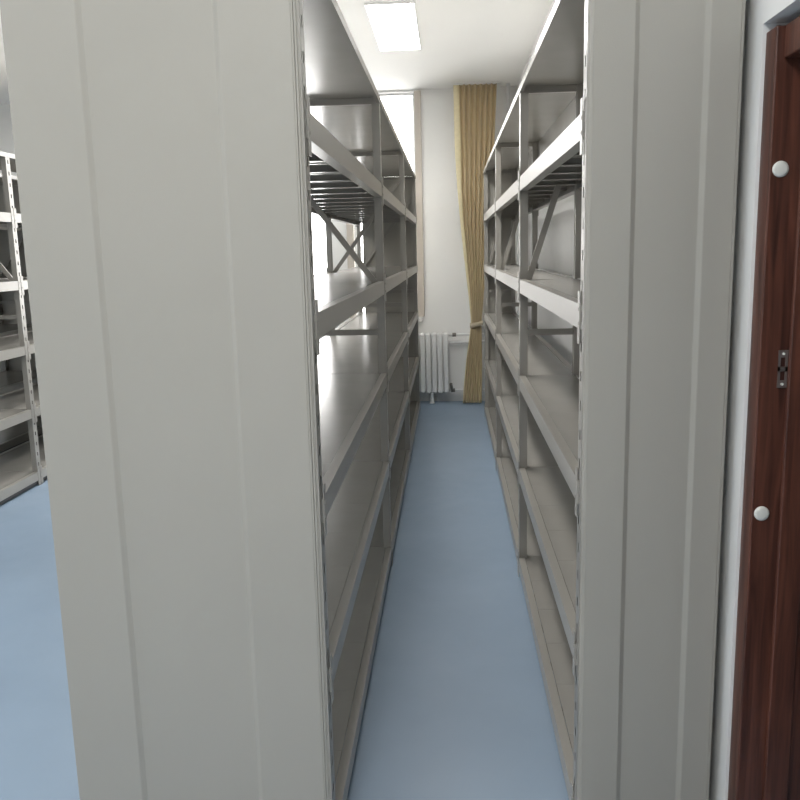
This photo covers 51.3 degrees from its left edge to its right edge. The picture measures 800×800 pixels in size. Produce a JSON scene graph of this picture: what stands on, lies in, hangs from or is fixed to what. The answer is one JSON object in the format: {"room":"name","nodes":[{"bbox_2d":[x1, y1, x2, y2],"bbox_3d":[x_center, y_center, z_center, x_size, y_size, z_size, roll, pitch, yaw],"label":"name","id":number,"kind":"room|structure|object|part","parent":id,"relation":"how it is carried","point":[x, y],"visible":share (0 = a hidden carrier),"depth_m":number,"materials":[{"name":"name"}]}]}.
{"room":"archive storage room","nodes":[
{"label":"archive storage room","id":0,"kind":"room"},
{"bbox_2d":[0,86,516,400],"bbox_3d":[-2.175,-1.460,8.436,6.660,3.015,0.200,-1,10,4],"label":"wall","id":1,"kind":"structure","parent":0,"point":[446,298],"depth_m":8.18,"materials":[{"name":"white paint"}]},
{"bbox_2d":[346,223,355,317],"bbox_3d":[-0.495,-1.877,8.147,0.070,2.140,0.025,-1,10,4],"label":"trim","id":2,"kind":"structure","parent":1,"relation":"attached to","point":[349,228],"depth_m":8.19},
{"bbox_2d":[354,93,422,320],"bbox_3d":[-0.141,-1.865,8.171,0.693,2.180,0.180,-1,10,4],"label":"window","id":3,"kind":"structure","parent":1,"relation":"in","point":[400,94],"depth_m":8.06,"materials":[{"name":"white plastic"}]},
{"bbox_2d":[414,90,424,315],"bbox_3d":[0.189,-1.886,8.105,0.064,2.140,0.025,-1,10,4],"label":"trim","id":4,"kind":"structure","parent":1,"relation":"attached to","point":[417,94],"depth_m":8.08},
{"bbox_2d":[437,391,484,400],"bbox_3d":[0.756,-0.039,8.400,0.760,0.095,0.030,-1,10,4],"label":"baseboard","id":5,"kind":"structure","parent":1,"relation":"attached to","point":[450,396],"depth_m":8.40,"materials":[{"name":"white"}]},
{"bbox_2d":[449,340,484,343],"bbox_3d":[0.768,-0.575,8.253,0.555,0.030,0.030,-1,10,4],"label":"pipe","id":6,"kind":"object","parent":1,"relation":"attached to","point":[483,341],"visible":0.34,"depth_m":8.25,"materials":[{"name":"white metal"}]},
{"bbox_2d":[0,0,551,103],"bbox_3d":[-2.499,-1.968,2.451,6.960,0.100,11.820,-1,10,4],"label":"ceiling","id":7,"kind":"structure","parent":0,"point":[462,41],"depth_m":6.22,"materials":[{"name":"paint"}]},
{"bbox_2d":[364,1,420,50],"bbox_3d":[-0.031,-2.554,5.731,0.314,0.012,1.210,-1,10,4],"label":"recessed light","id":8,"kind":"object","parent":7,"relation":"in","point":[394,25],"visible":1,"depth_m":5.62,"materials":[{"name":"white plastic"}]},
{"bbox_2d":[453,82,501,402],"bbox_3d":[0.749,-1.448,7.941,0.444,3.000,0.084,-1,10,1],"label":"curtain","id":9,"kind":"object","parent":7,"relation":"hanging from","point":[474,105],"visible":0.92,"depth_m":7.85,"materials":[{"name":"fabric"}]},
{"bbox_2d":[0,401,573,799],"bbox_3d":[-1.778,1.090,2.957,8.260,0.100,11.820,-1,10,4],"label":"floor","id":10,"kind":"structure","parent":0,"point":[456,707],"depth_m":3.16,"materials":[{"name":"blue plastic"}]},
{"bbox_2d":[0,173,42,452],"bbox_3d":[-3.481,-0.524,5.513,0.628,2.260,4.016,-1,10,4],"label":"shelving unit","id":11,"kind":"object","parent":10,"relation":"on","point":[11,375],"visible":0.23,"depth_m":7.34,"materials":[{"name":"grey paint"}]},
{"bbox_3d":[-3.593,-0.833,7.462,0.034,2.152,0.050,-1,10,4],"label":"post","id":12,"kind":"part","parent":11,"relation":"part of","materials":[{"name":"grey metal"}]},
{"bbox_2d":[0,151,46,504],"bbox_3d":[-2.773,-0.533,5.469,0.628,2.260,4.016,-1,10,4],"label":"shelving unit","id":13,"kind":"object","parent":10,"relation":"on","point":[22,466],"visible":0.28,"depth_m":5.50,"materials":[{"name":"grey paint"}]},
{"bbox_2d":[0,0,419,799],"bbox_3d":[-0.315,-0.480,4.846,0.644,2.260,6.058,-1,10,4],"label":"shelving unit","id":14,"kind":"object","parent":10,"relation":"on","point":[224,476],"visible":1,"depth_m":1.90,"materials":[{"name":"grey paint"}]},
{"label":"post","id":15,"kind":"part","parent":14,"relation":"part of","materials":[{"name":"grey metal"}]},
{"bbox_3d":[-0.482,-0.623,5.870,0.034,2.152,0.050,-1,10,4],"label":"post","id":16,"kind":"part","parent":14,"relation":"part of","materials":[{"name":"grey metal"}]},
{"bbox_3d":[-0.368,-0.969,7.797,0.034,2.152,0.050,-1,10,4],"label":"post","id":17,"kind":"part","parent":14,"relation":"part of","materials":[{"name":"grey metal"}]},
{"bbox_3d":[-0.083,-0.276,3.873,0.034,2.152,0.050,-1,10,4],"label":"post","id":18,"kind":"part","parent":14,"relation":"part of","materials":[{"name":"grey metal"}]},
{"bbox_3d":[-0.084,-0.985,7.814,0.498,2.142,0.018,-1,10,4],"label":"panel","id":19,"kind":"part","parent":14,"relation":"part of","materials":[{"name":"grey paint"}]},
{"bbox_3d":[0.033,-0.629,5.839,0.034,2.152,0.050,-1,10,4],"label":"post","id":20,"kind":"part","parent":14,"relation":"part of","materials":[{"name":"grey metal"}]},
{"bbox_3d":[0.147,-0.975,7.766,0.034,2.152,0.050,-1,10,4],"label":"post","id":21,"kind":"part","parent":14,"relation":"part of","materials":[{"name":"grey metal"}]},
{"bbox_2d":[418,332,484,403],"bbox_3d":[0.366,-0.316,8.267,1.345,0.704,0.117,-1,10,4],"label":"radiator","id":22,"kind":"object","parent":10,"relation":"on","point":[425,356],"visible":0.38,"depth_m":8.21,"materials":[{"name":"white metal"}]},
{"bbox_2d":[506,83,509,115],"bbox_3d":[1.041,-1.462,8.021,0.032,3.015,0.032,-1,10,4],"label":"pipe","id":23,"kind":"object","parent":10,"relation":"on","point":[507,84],"visible":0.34,"depth_m":7.77,"materials":[{"name":"grey metal"}]},
{"bbox_2d":[483,0,745,799],"bbox_3d":[0.750,-0.475,4.675,0.338,2.260,5.587,-1,10,4],"label":"shelving unit","id":24,"kind":"object","parent":10,"relation":"on","point":[611,460],"visible":1,"depth_m":1.99,"materials":[{"name":"grey paint"}]},
{"bbox_3d":[0.766,-0.923,7.391,0.034,2.152,0.050,-1,10,4],"label":"post","id":25,"kind":"part","parent":24,"relation":"part of","materials":[{"name":"grey metal"}]},
{"bbox_3d":[0.658,-0.594,5.559,0.034,2.152,0.050,-1,10,4],"label":"post","id":26,"kind":"part","parent":24,"relation":"part of","materials":[{"name":"grey metal"}]},
{"bbox_3d":[0.886,-0.938,7.418,0.266,2.142,0.018,-1,10,4],"label":"panel","id":27,"kind":"part","parent":24,"relation":"part of","materials":[{"name":"grey paint"}]},
{"bbox_3d":[1.002,-0.926,7.377,0.034,2.152,0.050,-1,10,4],"label":"post","id":28,"kind":"part","parent":24,"relation":"part of","materials":[{"name":"grey metal"}]},
{"bbox_3d":[0.548,-0.260,3.701,0.034,2.152,0.050,-1,10,4],"label":"post","id":29,"kind":"part","parent":24,"relation":"part of","materials":[{"name":"grey metal"}]},
{"bbox_3d":[0.893,-0.597,5.544,0.034,2.152,0.050,-1,10,4],"label":"post","id":30,"kind":"part","parent":24,"relation":"part of","materials":[{"name":"grey metal"}]},
{"bbox_3d":[0.783,-0.263,3.686,0.034,2.152,0.050,-1,10,4],"label":"post","id":31,"kind":"part","parent":24,"relation":"part of","materials":[{"name":"grey metal"}]},
{"bbox_3d":[0.446,0.048,1.984,0.034,2.152,0.050,-1,10,4],"label":"post","id":32,"kind":"part","parent":24,"relation":"part of","materials":[{"name":"grey metal"}]},
{"bbox_3d":[0.592,0.002,1.934,0.312,2.230,0.012,-1,10,4],"label":"panel","id":33,"kind":"part","parent":24,"relation":"part of","materials":[{"name":"grey paint"}]},
{"bbox_2d":[517,0,799,799],"bbox_3d":[0.913,-0.486,2.566,0.200,3.015,11.720,-1,10,4],"label":"wall","id":34,"kind":"structure","parent":0,"point":[761,16],"depth_m":1.95,"materials":[{"name":"white paint"}]},
{"bbox_2d":[728,16,799,799],"bbox_3d":[0.837,0.266,1.443,0.154,1.932,0.938,-1,10,4],"label":"door","id":35,"kind":"structure","parent":34,"relation":"in","point":[764,764],"depth_m":1.85,"materials":[{"name":"red wood"}]},
{"bbox_3d":[0.827,-0.067,1.800,0.020,0.082,0.002,-1,10,4],"label":"strike plate","id":36,"kind":"part","parent":35,"relation":"part of","materials":[{"name":"metal"}]}
]}

